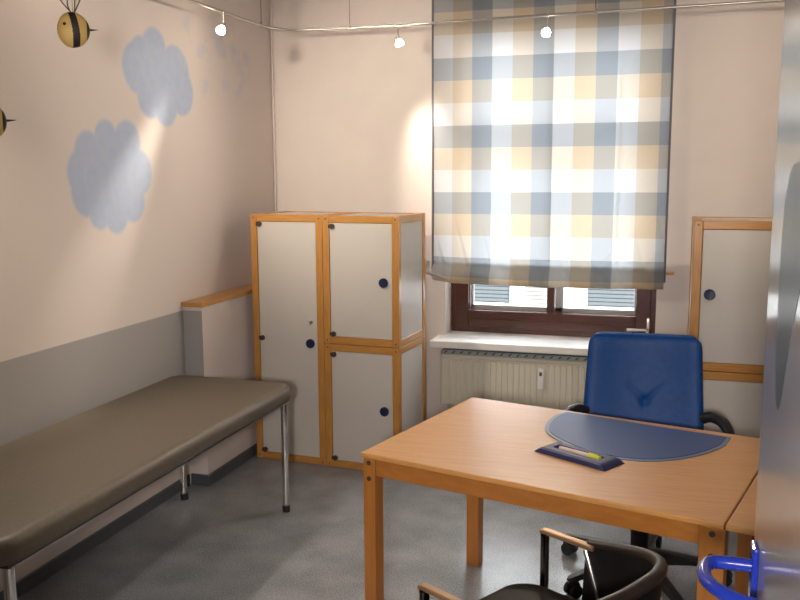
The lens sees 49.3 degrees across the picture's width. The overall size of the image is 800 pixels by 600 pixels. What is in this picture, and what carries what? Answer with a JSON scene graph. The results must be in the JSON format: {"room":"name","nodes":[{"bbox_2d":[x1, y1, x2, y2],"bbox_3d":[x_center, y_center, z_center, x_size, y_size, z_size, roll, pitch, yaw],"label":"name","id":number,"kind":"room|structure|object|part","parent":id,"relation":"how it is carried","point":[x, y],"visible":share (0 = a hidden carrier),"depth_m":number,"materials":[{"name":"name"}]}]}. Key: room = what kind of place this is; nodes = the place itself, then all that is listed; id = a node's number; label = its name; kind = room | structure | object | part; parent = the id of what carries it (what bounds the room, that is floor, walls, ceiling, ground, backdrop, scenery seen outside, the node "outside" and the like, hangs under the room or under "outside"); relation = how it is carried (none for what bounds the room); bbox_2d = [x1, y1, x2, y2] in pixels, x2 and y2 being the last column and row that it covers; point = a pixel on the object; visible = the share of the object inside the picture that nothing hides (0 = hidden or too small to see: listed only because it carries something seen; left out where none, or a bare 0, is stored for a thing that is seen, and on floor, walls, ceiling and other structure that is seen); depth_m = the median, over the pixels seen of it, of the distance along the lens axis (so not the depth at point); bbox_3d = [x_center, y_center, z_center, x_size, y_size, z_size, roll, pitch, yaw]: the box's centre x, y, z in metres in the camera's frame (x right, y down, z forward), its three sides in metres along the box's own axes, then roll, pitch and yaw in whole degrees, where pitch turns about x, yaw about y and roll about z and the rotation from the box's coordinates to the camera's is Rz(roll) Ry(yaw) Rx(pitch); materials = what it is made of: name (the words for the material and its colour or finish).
{"room":"examination room","nodes":[
{"label":"examination room","id":0,"kind":"room"},
{"bbox_2d":[0,0,274,590],"bbox_3d":[-1.975,-0.134,2.038,0.150,3.000,7.540,2,9,17],"label":"wall","id":1,"kind":"structure","parent":0,"point":[136,159],"depth_m":3.98,"materials":[{"name":"paint"}]},
{"bbox_2d":[0,443,256,599],"bbox_3d":[-1.406,1.121,3.605,0.124,0.062,4.590,2,9,17],"label":"baseboard","id":2,"kind":"structure","parent":1,"relation":"attached to","point":[59,562],"depth_m":4.08,"materials":[{"name":"grey plastic"}]},
{"bbox_2d":[183,293,256,483],"bbox_3d":[-0.913,0.434,5.167,0.110,0.968,1.155,2,9,17],"label":"wall","id":3,"kind":"structure","parent":0,"point":[219,337],"depth_m":4.77,"materials":[{"name":"paint"}]},
{"bbox_2d":[181,283,251,307],"bbox_3d":[-0.911,-0.056,5.084,0.125,0.025,1.175,2,9,17],"label":"trim","id":4,"kind":"structure","parent":3,"relation":"on","point":[218,297],"depth_m":4.75,"materials":[{"name":"brown wood"}]},
{"bbox_2d":[17,454,737,599],"bbox_3d":[-0.150,1.448,1.865,3.860,0.100,8.140,2,9,17],"label":"floor","id":5,"kind":"structure","parent":0,"point":[232,538],"depth_m":3.90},
{"bbox_2d":[0,375,290,599],"bbox_3d":[-1.112,0.840,3.441,0.670,0.661,1.970,2,9,17],"label":"couch","id":6,"kind":"object","parent":5,"relation":"on","point":[57,479],"visible":1,"depth_m":3.21,"materials":[{"name":"grey leather"}]},
{"bbox_3d":[-1.109,1.009,2.509,0.033,0.535,0.033,2,9,17],"label":"leg","id":7,"kind":"part","parent":6,"relation":"part of","materials":[{"name":"silver metal"}]},
{"bbox_3d":[-1.109,0.729,4.439,0.033,0.535,0.033,2,9,17],"label":"leg","id":8,"kind":"part","parent":6,"relation":"part of","materials":[{"name":"silver metal"}]},
{"bbox_3d":[-0.564,0.750,4.273,0.033,0.535,0.033,2,9,17],"label":"leg","id":9,"kind":"part","parent":6,"relation":"part of","materials":[{"name":"silver metal"}]},
{"bbox_2d":[250,211,349,465],"bbox_3d":[-0.562,0.202,5.151,0.450,1.428,0.444,3,9,21],"label":"storage cabinet","id":10,"kind":"object","parent":5,"relation":"on","point":[287,246],"visible":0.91,"depth_m":4.95,"materials":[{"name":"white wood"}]},
{"bbox_3d":[-0.821,0.218,5.050,0.040,1.428,0.040,3,9,21],"label":"post","id":11,"kind":"part","parent":10,"relation":"part of","materials":[{"name":"brown wood"}]},
{"bbox_3d":[-0.754,-0.494,5.131,0.036,0.040,0.350,3,9,21],"label":"rail","id":12,"kind":"part","parent":10,"relation":"part of","materials":[{"name":"brown wood"}]},
{"bbox_3d":[-0.633,-0.458,4.878,0.370,0.040,0.036,3,9,21],"label":"rail","id":13,"kind":"part","parent":10,"relation":"part of","materials":[{"name":"brown wood"}]},
{"bbox_3d":[-0.631,0.229,4.972,0.365,1.343,0.016,3,9,21],"label":"door","id":14,"kind":"part","parent":10,"relation":"part of","materials":[{"name":"white paint"}]},
{"bbox_3d":[-0.626,0.914,5.077,0.370,0.040,0.036,3,9,21],"label":"rail","id":15,"kind":"part","parent":10,"relation":"part of","materials":[{"name":"brown wood"}]},
{"bbox_3d":[-0.563,-0.494,5.056,0.370,0.010,0.350,3,9,21],"label":"panel","id":16,"kind":"part","parent":10,"relation":"part of","materials":[{"name":"white paint"}]},
{"bbox_3d":[-0.506,0.246,4.910,0.052,0.052,0.015,3,9,21],"label":"knob","id":17,"kind":"part","parent":10,"relation":"part of","materials":[{"name":"blue plastic"}]},
{"bbox_3d":[-0.493,-0.511,5.238,0.370,0.040,0.036,3,9,21],"label":"rail","id":18,"kind":"part","parent":10,"relation":"part of","materials":[{"name":"brown wood"}]},
{"bbox_3d":[-0.438,0.237,4.904,0.040,1.428,0.040,3,9,21],"label":"post","id":19,"kind":"part","parent":10,"relation":"part of","materials":[{"name":"brown wood"}]},
{"bbox_2d":[324,335,424,469],"bbox_3d":[-0.137,0.577,5.044,0.450,0.713,0.438,3,9,21],"label":"storage cabinet","id":20,"kind":"object","parent":5,"relation":"on","point":[374,394],"visible":0.76,"depth_m":4.87,"materials":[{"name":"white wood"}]},
{"bbox_3d":[-0.397,0.593,4.941,0.040,0.713,0.040,3,9,21],"label":"post","id":21,"kind":"part","parent":20,"relation":"part of","materials":[{"name":"brown wood"}]},
{"bbox_3d":[-0.204,0.935,4.916,0.370,0.040,0.036,3,9,21],"label":"rail","id":22,"kind":"part","parent":20,"relation":"part of","materials":[{"name":"brown wood"}]},
{"bbox_3d":[-0.207,0.271,4.820,0.370,0.040,0.036,3,9,21],"label":"rail","id":23,"kind":"part","parent":20,"relation":"part of","materials":[{"name":"brown wood"}]},
{"bbox_3d":[-0.208,0.604,4.862,0.365,0.628,0.016,3,9,21],"label":"door","id":24,"kind":"part","parent":20,"relation":"part of","materials":[{"name":"white paint"}]},
{"bbox_2d":[322,212,424,347],"bbox_3d":[-0.141,-0.130,4.942,0.450,0.713,0.438,3,9,21],"label":"storage cabinet","id":25,"kind":"object","parent":20,"relation":"on","point":[374,262],"visible":1,"depth_m":4.77,"materials":[{"name":"white paint"}]},
{"bbox_3d":[-0.400,-0.114,4.838,0.040,0.713,0.040,3,9,21],"label":"post","id":26,"kind":"part","parent":25,"relation":"part of","materials":[{"name":"brown wood"}]},
{"bbox_3d":[-0.332,-0.472,4.970,0.036,0.040,0.350,3,9,21],"label":"rail","id":27,"kind":"part","parent":25,"relation":"part of","materials":[{"name":"brown wood"}]},
{"bbox_3d":[-0.211,-0.436,4.717,0.370,0.040,0.036,3,9,21],"label":"rail","id":28,"kind":"part","parent":25,"relation":"part of","materials":[{"name":"brown wood"}]},
{"bbox_3d":[-0.211,-0.103,4.760,0.365,0.628,0.016,3,9,21],"label":"door","id":29,"kind":"part","parent":25,"relation":"part of","materials":[{"name":"white paint"}]},
{"bbox_3d":[-0.207,0.228,4.814,0.370,0.040,0.036,3,9,21],"label":"rail","id":30,"kind":"part","parent":25,"relation":"part of","materials":[{"name":"brown wood"}]},
{"bbox_3d":[-0.141,-0.472,4.896,0.370,0.010,0.350,3,9,21],"label":"panel","id":31,"kind":"part","parent":25,"relation":"part of","materials":[{"name":"white paint"}]},
{"bbox_3d":[-0.090,-0.091,4.699,0.052,0.052,0.015,3,9,21],"label":"knob","id":32,"kind":"part","parent":25,"relation":"part of","materials":[{"name":"blue plastic"}]},
{"bbox_3d":[-0.071,-0.489,5.078,0.370,0.040,0.036,3,9,21],"label":"rail","id":33,"kind":"part","parent":25,"relation":"part of","materials":[{"name":"brown wood"}]},
{"bbox_3d":[-0.018,-0.094,4.693,0.040,0.713,0.040,3,9,21],"label":"post","id":34,"kind":"part","parent":25,"relation":"part of","materials":[{"name":"brown wood"}]},
{"bbox_3d":[0.051,-0.453,4.825,0.036,0.040,0.350,3,9,21],"label":"rail","id":35,"kind":"part","parent":25,"relation":"part of","materials":[{"name":"brown wood"}]},
{"bbox_3d":[0.061,-0.120,4.870,0.010,0.633,0.350,3,9,21],"label":"panel","id":36,"kind":"part","parent":25,"relation":"part of","materials":[{"name":"white paint"}]},
{"bbox_3d":[0.054,0.211,4.921,0.036,0.040,0.350,3,9,21],"label":"rail","id":37,"kind":"part","parent":25,"relation":"part of","materials":[{"name":"brown wood"}]},
{"bbox_3d":[0.122,-0.147,5.053,0.040,0.713,0.040,3,9,21],"label":"post","id":38,"kind":"part","parent":25,"relation":"part of","materials":[{"name":"brown wood"}]},
{"bbox_3d":[-0.087,0.616,4.802,0.052,0.052,0.015,3,9,21],"label":"knob","id":39,"kind":"part","parent":20,"relation":"part of","materials":[{"name":"blue plastic"}]},
{"bbox_3d":[-0.014,0.612,4.795,0.040,0.713,0.040,3,9,21],"label":"post","id":40,"kind":"part","parent":20,"relation":"part of","materials":[{"name":"brown wood"}]},
{"bbox_3d":[0.064,0.586,4.972,0.010,0.633,0.350,3,9,21],"label":"panel","id":41,"kind":"part","parent":20,"relation":"part of","materials":[{"name":"white paint"}]},
{"bbox_3d":[0.054,0.254,4.927,0.036,0.040,0.350,3,9,21],"label":"rail","id":42,"kind":"part","parent":20,"relation":"part of","materials":[{"name":"brown wood"}]},
{"bbox_3d":[0.126,0.559,5.155,0.040,0.713,0.040,3,9,21],"label":"post","id":43,"kind":"part","parent":20,"relation":"part of","materials":[{"name":"brown wood"}]},
{"bbox_2d":[418,528,667,599],"bbox_3d":[0.369,0.976,2.182,0.528,0.743,0.516,-8,11,-43],"label":"armchair","id":44,"kind":"object","parent":5,"relation":"on","point":[612,570],"visible":1,"depth_m":2.29,"materials":[{"name":"black leather"}]},
{"bbox_3d":[0.061,1.026,2.165,0.024,0.648,0.016,-8,11,-43],"label":"leg","id":45,"kind":"part","parent":44,"relation":"part of","materials":[{"name":"black metal"}]},
{"bbox_3d":[0.351,0.859,2.184,0.436,0.090,0.465,-8,11,-43],"label":"seat","id":46,"kind":"part","parent":44,"relation":"part of","materials":[{"name":"black leather"}]},
{"bbox_3d":[0.408,0.977,2.492,0.024,0.648,0.016,-8,11,-43],"label":"leg","id":47,"kind":"part","parent":44,"relation":"part of","materials":[{"name":"black metal"}]},
{"bbox_3d":[0.578,1.008,2.269,0.024,0.654,0.298,-6,10,-35],"label":"leg","id":48,"kind":"part","parent":44,"relation":"part of","materials":[{"name":"silver metal"}]},
{"bbox_3d":[0.432,0.781,2.086,0.522,0.292,0.318,-8,11,-43],"label":"backrest","id":49,"kind":"part","parent":44,"relation":"part of","materials":[{"name":"black leather"}]},
{"bbox_2d":[361,397,759,599],"bbox_3d":[0.588,0.859,3.045,1.188,0.720,0.863,5,10,31],"label":"desk","id":50,"kind":"object","parent":5,"relation":"on","point":[478,449],"visible":0.91,"depth_m":2.79,"materials":[{"name":"brown wood"}]},
{"bbox_3d":[-0.089,0.878,3.000,0.048,0.703,0.052,5,10,32],"label":"leg","id":51,"kind":"part","parent":50,"relation":"part of","materials":[{"name":"brown wood"}]},
{"bbox_3d":[0.316,0.779,3.671,0.056,0.703,0.048,5,10,32],"label":"leg","id":52,"kind":"part","parent":50,"relation":"part of","materials":[{"name":"brown wood"}]},
{"bbox_2d":[535,442,623,470],"bbox_3d":[0.589,0.510,2.879,0.112,0.018,0.280,-8,11,-42],"label":"tray","id":53,"kind":"object","parent":50,"relation":"on","point":[607,462],"visible":0.92,"depth_m":2.84,"materials":[{"name":"blue plastic"}]},
{"bbox_2d":[559,446,600,459],"bbox_3d":[0.592,0.504,2.876,0.017,0.019,0.163,-8,11,-42],"label":"marker pen","id":54,"kind":"object","parent":53,"relation":"in","point":[594,456],"visible":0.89,"depth_m":2.86,"materials":[{"name":"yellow plastic"}]},
{"bbox_2d":[545,412,730,461],"bbox_3d":[0.785,0.488,3.073,0.641,0.004,0.443,5,10,34],"label":"desk pad","id":55,"kind":"object","parent":50,"relation":"on","point":[621,439],"visible":0.87,"depth_m":3.07,"materials":[{"name":"blue plastic"}]},
{"bbox_3d":[0.856,0.957,2.419,0.068,0.703,0.048,5,10,32],"label":"leg","id":56,"kind":"part","parent":50,"relation":"part of","materials":[{"name":"brown wood"}]},
{"bbox_3d":[1.234,0.857,3.099,0.060,0.703,0.048,5,10,32],"label":"leg","id":57,"kind":"part","parent":50,"relation":"part of","materials":[{"name":"brown wood"}]},
{"bbox_2d":[561,332,734,599],"bbox_3d":[0.990,0.657,3.521,0.713,0.981,0.703,2,9,15],"label":"office chair","id":58,"kind":"object","parent":5,"relation":"on","point":[645,377],"visible":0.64,"depth_m":3.65,"materials":[{"name":"blue leather"}]},
{"bbox_3d":[0.818,1.055,3.489,0.362,0.067,0.070,-4,9,-27],"label":"leg","id":59,"kind":"part","parent":58,"relation":"part of","materials":[{"name":"black plastic"}]},
{"bbox_3d":[0.851,1.025,3.697,0.362,0.067,0.070,8,12,44],"label":"leg","id":60,"kind":"part","parent":58,"relation":"part of","materials":[{"name":"black plastic"}]},
{"bbox_3d":[1.024,0.369,3.674,0.493,0.457,0.139,2,9,15],"label":"backrest","id":61,"kind":"part","parent":58,"relation":"part of","materials":[{"name":"blue leather"}]},
{"bbox_3d":[1.061,1.019,3.730,0.070,0.067,0.362,4,9,27],"label":"leg","id":62,"kind":"part","parent":58,"relation":"part of","materials":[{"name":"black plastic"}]},
{"bbox_3d":[1.007,1.068,3.393,0.070,0.067,0.362,-2,8,-9],"label":"leg","id":63,"kind":"part","parent":58,"relation":"part of","materials":[{"name":"black plastic"}]},
{"bbox_3d":[1.158,1.046,3.542,0.362,0.067,0.070,1,8,9],"label":"leg","id":64,"kind":"part","parent":58,"relation":"part of","materials":[{"name":"black plastic"}]},
{"bbox_2d":[703,371,763,437],"bbox_3d":[1.659,0.668,4.353,0.459,0.713,0.438,2,9,17],"label":"storage cabinet","id":65,"kind":"object","parent":5,"relation":"on","point":[737,397],"visible":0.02,"depth_m":4.13,"materials":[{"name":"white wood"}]},
{"bbox_2d":[687,216,772,373],"bbox_3d":[1.655,-0.038,4.250,0.459,0.713,0.438,2,9,17],"label":"storage cabinet","id":66,"kind":"object","parent":65,"relation":"on","point":[730,256],"visible":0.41,"depth_m":4.07,"materials":[{"name":"white paint"}]},
{"bbox_3d":[1.448,-0.047,4.317,0.010,0.633,0.350,2,9,17],"label":"panel","id":67,"kind":"part","parent":66,"relation":"part of","materials":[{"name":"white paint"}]},
{"bbox_3d":[1.513,-0.074,4.499,0.040,0.713,0.040,2,9,17],"label":"post","id":68,"kind":"part","parent":66,"relation":"part of","materials":[{"name":"brown wood"}]},
{"bbox_3d":[1.399,-0.020,4.130,0.040,0.713,0.040,2,9,17],"label":"post","id":69,"kind":"part","parent":66,"relation":"part of","materials":[{"name":"brown wood"}]},
{"bbox_3d":[1.455,-0.379,4.267,0.036,0.040,0.350,2,9,17],"label":"rail","id":70,"kind":"part","parent":66,"relation":"part of","materials":[{"name":"brown wood"}]},
{"bbox_3d":[1.715,-0.067,4.443,0.379,0.633,0.010,2,9,17],"label":"panel","id":71,"kind":"part","parent":66,"relation":"part of","materials":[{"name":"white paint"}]},
{"bbox_3d":[1.452,-0.025,4.091,0.052,0.052,0.015,2,9,17],"label":"knob","id":72,"kind":"part","parent":66,"relation":"part of","materials":[{"name":"blue plastic"}]},
{"bbox_3d":[1.601,0.320,4.118,0.379,0.040,0.036,2,9,17],"label":"rail","id":73,"kind":"part","parent":66,"relation":"part of","materials":[{"name":"brown wood"}]},
{"bbox_3d":[1.655,-0.381,4.205,0.379,0.010,0.350,2,9,17],"label":"panel","id":74,"kind":"part","parent":66,"relation":"part of","materials":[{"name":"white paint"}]},
{"bbox_3d":[1.712,-0.398,4.391,0.379,0.040,0.036,2,9,17],"label":"rail","id":75,"kind":"part","parent":66,"relation":"part of","materials":[{"name":"brown wood"}]},
{"bbox_3d":[1.598,-0.344,4.021,0.379,0.040,0.036,2,9,17],"label":"rail","id":76,"kind":"part","parent":66,"relation":"part of","materials":[{"name":"brown wood"}]},
{"bbox_3d":[1.601,0.363,4.124,0.379,0.040,0.036,2,9,17],"label":"rail","id":77,"kind":"part","parent":65,"relation":"part of","materials":[{"name":"brown wood"}]},
{"bbox_2d":[726,474,757,539],"bbox_3d":[1.359,0.924,2.575,0.619,0.720,0.866,5,10,31],"label":"side table","id":78,"kind":"object","parent":5,"relation":"on","point":[742,521],"visible":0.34,"depth_m":2.38,"materials":[{"name":"brown wood"}]},
{"bbox_2d":[270,0,784,420],"bbox_3d":[0.966,-0.618,5.281,3.860,3.000,0.450,2,9,17],"label":"wall","id":79,"kind":"structure","parent":0,"point":[353,108],"depth_m":5.24,"materials":[{"name":"paint"}]},
{"bbox_2d":[270,0,276,211],"bbox_3d":[-0.795,-1.143,5.495,0.012,2.006,0.012,2,9,17],"label":"pipe","id":80,"kind":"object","parent":79,"relation":"attached to","point":[270,0],"depth_m":5.48,"materials":[{"name":"paint"}]},
{"bbox_2d":[440,348,586,410],"bbox_3d":[0.816,0.612,5.194,1.177,0.592,0.139,2,9,17],"label":"radiator","id":81,"kind":"object","parent":79,"relation":"attached to","point":[553,381],"visible":0.61,"depth_m":5.18,"materials":[{"name":"beige metal"}]},
{"bbox_2d":[442,348,586,361],"bbox_3d":[0.816,0.330,5.157,1.157,0.024,0.068,2,9,17],"label":"grille","id":82,"kind":"object","parent":81,"relation":"attached to","point":[486,355],"depth_m":5.18,"materials":[{"name":"grey metal"}]},
{"bbox_2d":[430,283,656,355],"bbox_3d":[0.913,-0.666,5.185,1.350,1.878,0.650,2,9,17],"label":"window","id":83,"kind":"structure","parent":79,"relation":"in","point":[563,321],"depth_m":5.29,"materials":[{"name":"brown wood"}]},
{"bbox_3d":[0.666,-0.709,5.305,0.485,1.565,0.006,2,9,17],"label":"pane","id":84,"kind":"part","parent":83,"relation":"part of","materials":[{"name":"clear glass"}]},
{"bbox_3d":[0.874,0.263,5.175,1.350,0.043,0.352,2,9,17],"label":"sill","id":85,"kind":"part","parent":83,"relation":"part of","materials":[{"name":"white stone"}]},
{"bbox_3d":[0.915,-0.686,5.224,1.180,1.760,0.064,2,9,17],"label":"sash","id":86,"kind":"part","parent":83,"relation":"part of","materials":[{"name":"brown wood"}]},
{"bbox_3d":[0.919,-0.690,5.237,1.240,1.845,0.060,2,9,17],"label":"frame","id":87,"kind":"part","parent":83,"relation":"part of","materials":[{"name":"brown wood"}]},
{"bbox_3d":[1.171,-0.689,5.152,0.480,1.565,0.006,2,9,17],"label":"pane","id":88,"kind":"part","parent":83,"relation":"part of","materials":[{"name":"clear glass"}]},
{"bbox_3d":[1.403,0.158,5.138,0.127,0.100,0.060,2,9,17],"label":"handle","id":89,"kind":"part","parent":83,"relation":"part of","materials":[{"name":"metal"}]},
{"bbox_2d":[425,0,675,289],"bbox_3d":[0.838,-0.941,4.957,1.436,1.747,0.147,2,9,17],"label":"blind","id":90,"kind":"object","parent":79,"relation":"attached to","point":[551,154],"visible":1,"depth_m":4.94,"materials":[{"name":"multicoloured fabric"}]},
{"bbox_3d":[-0.165,-1.620,1.420,3.860,0.100,8.140,2,9,17],"label":"ceiling","id":91,"kind":"structure","parent":0,"visible":0},
{"bbox_2d":[0,108,14,135],"bbox_3d":[-1.025,-1.016,2.044,0.083,1.266,0.137,5,10,34],"label":"bee","id":92,"kind":"object","parent":91,"relation":"hanging from","point":[3,121],"visible":1,"depth_m":2.14,"materials":[{"name":"metal"}]},
{"bbox_2d":[57,0,95,47],"bbox_3d":[-0.923,-1.196,2.355,0.083,0.998,0.138,5,10,33],"label":"bee","id":93,"kind":"object","parent":91,"relation":"hanging from","point":[73,30],"visible":1,"depth_m":2.41,"materials":[{"name":"metal"}]},
{"bbox_2d":[186,0,784,30],"bbox_3d":[0.290,-1.519,2.911,3.264,0.532,3.700,2,9,17],"label":"rail","id":94,"kind":"object","parent":91,"relation":"hanging from","point":[595,12],"visible":0.99,"depth_m":4.64,"materials":[{"name":"metal"}]},
{"bbox_2d":[216,10,225,34],"bbox_3d":[-0.923,-1.432,4.497,0.049,0.127,0.062,2,9,17],"label":"spotlight","id":95,"kind":"object","parent":94,"relation":"attached to","point":[220,30],"visible":1,"depth_m":4.49,"materials":[{"name":"metal"}]},
{"bbox_3d":[-0.925,-1.393,4.497,0.049,0.050,0.050,2,9,17],"label":"bulb","id":96,"kind":"part","parent":95,"relation":"part of","materials":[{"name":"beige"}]},
{"bbox_2d":[395,23,403,46],"bbox_3d":[-0.002,-1.502,4.949,0.050,0.127,0.050,2,9,17],"label":"spotlight","id":97,"kind":"object","parent":94,"relation":"attached to","point":[399,42],"visible":1,"depth_m":4.93,"materials":[{"name":"metal"}]},
{"bbox_3d":[-0.012,-1.529,4.937,0.018,0.070,0.018,2,9,17],"label":"stem","id":98,"kind":"part","parent":97,"relation":"part of","materials":[{"name":"metal"}]},
{"bbox_3d":[-0.002,-1.461,4.955,0.050,0.046,0.050,2,9,17],"label":"bulb","id":99,"kind":"part","parent":97,"relation":"part of","materials":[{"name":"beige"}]},
{"bbox_2d":[541,13,550,36],"bbox_3d":[0.778,-1.460,4.633,0.050,0.126,0.064,2,9,17],"label":"spotlight","id":100,"kind":"object","parent":94,"relation":"attached to","point":[546,32],"visible":1,"depth_m":4.63,"materials":[{"name":"metal"}]},
{"bbox_3d":[0.776,-1.422,4.632,0.050,0.051,0.051,2,9,17],"label":"bulb","id":101,"kind":"part","parent":100,"relation":"part of","materials":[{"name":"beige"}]},
{"bbox_3d":[-0.459,0.057,0.668,3.560,3.000,0.120,2,9,17],"label":"wall","id":102,"kind":"structure","parent":0,"visible":0},
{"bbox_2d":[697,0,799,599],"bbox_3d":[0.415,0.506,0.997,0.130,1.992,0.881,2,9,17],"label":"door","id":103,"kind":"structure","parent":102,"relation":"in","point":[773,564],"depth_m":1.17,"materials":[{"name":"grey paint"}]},
{"bbox_3d":[0.483,0.417,1.292,0.082,0.021,0.155,2,9,17],"label":"handle","id":104,"kind":"part","parent":103,"relation":"part of","materials":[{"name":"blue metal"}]},
{"bbox_3d":[0.545,0.466,1.350,0.010,0.185,0.040,2,9,17],"label":"handle plate","id":105,"kind":"part","parent":103,"relation":"part of","materials":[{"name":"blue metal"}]}
]}

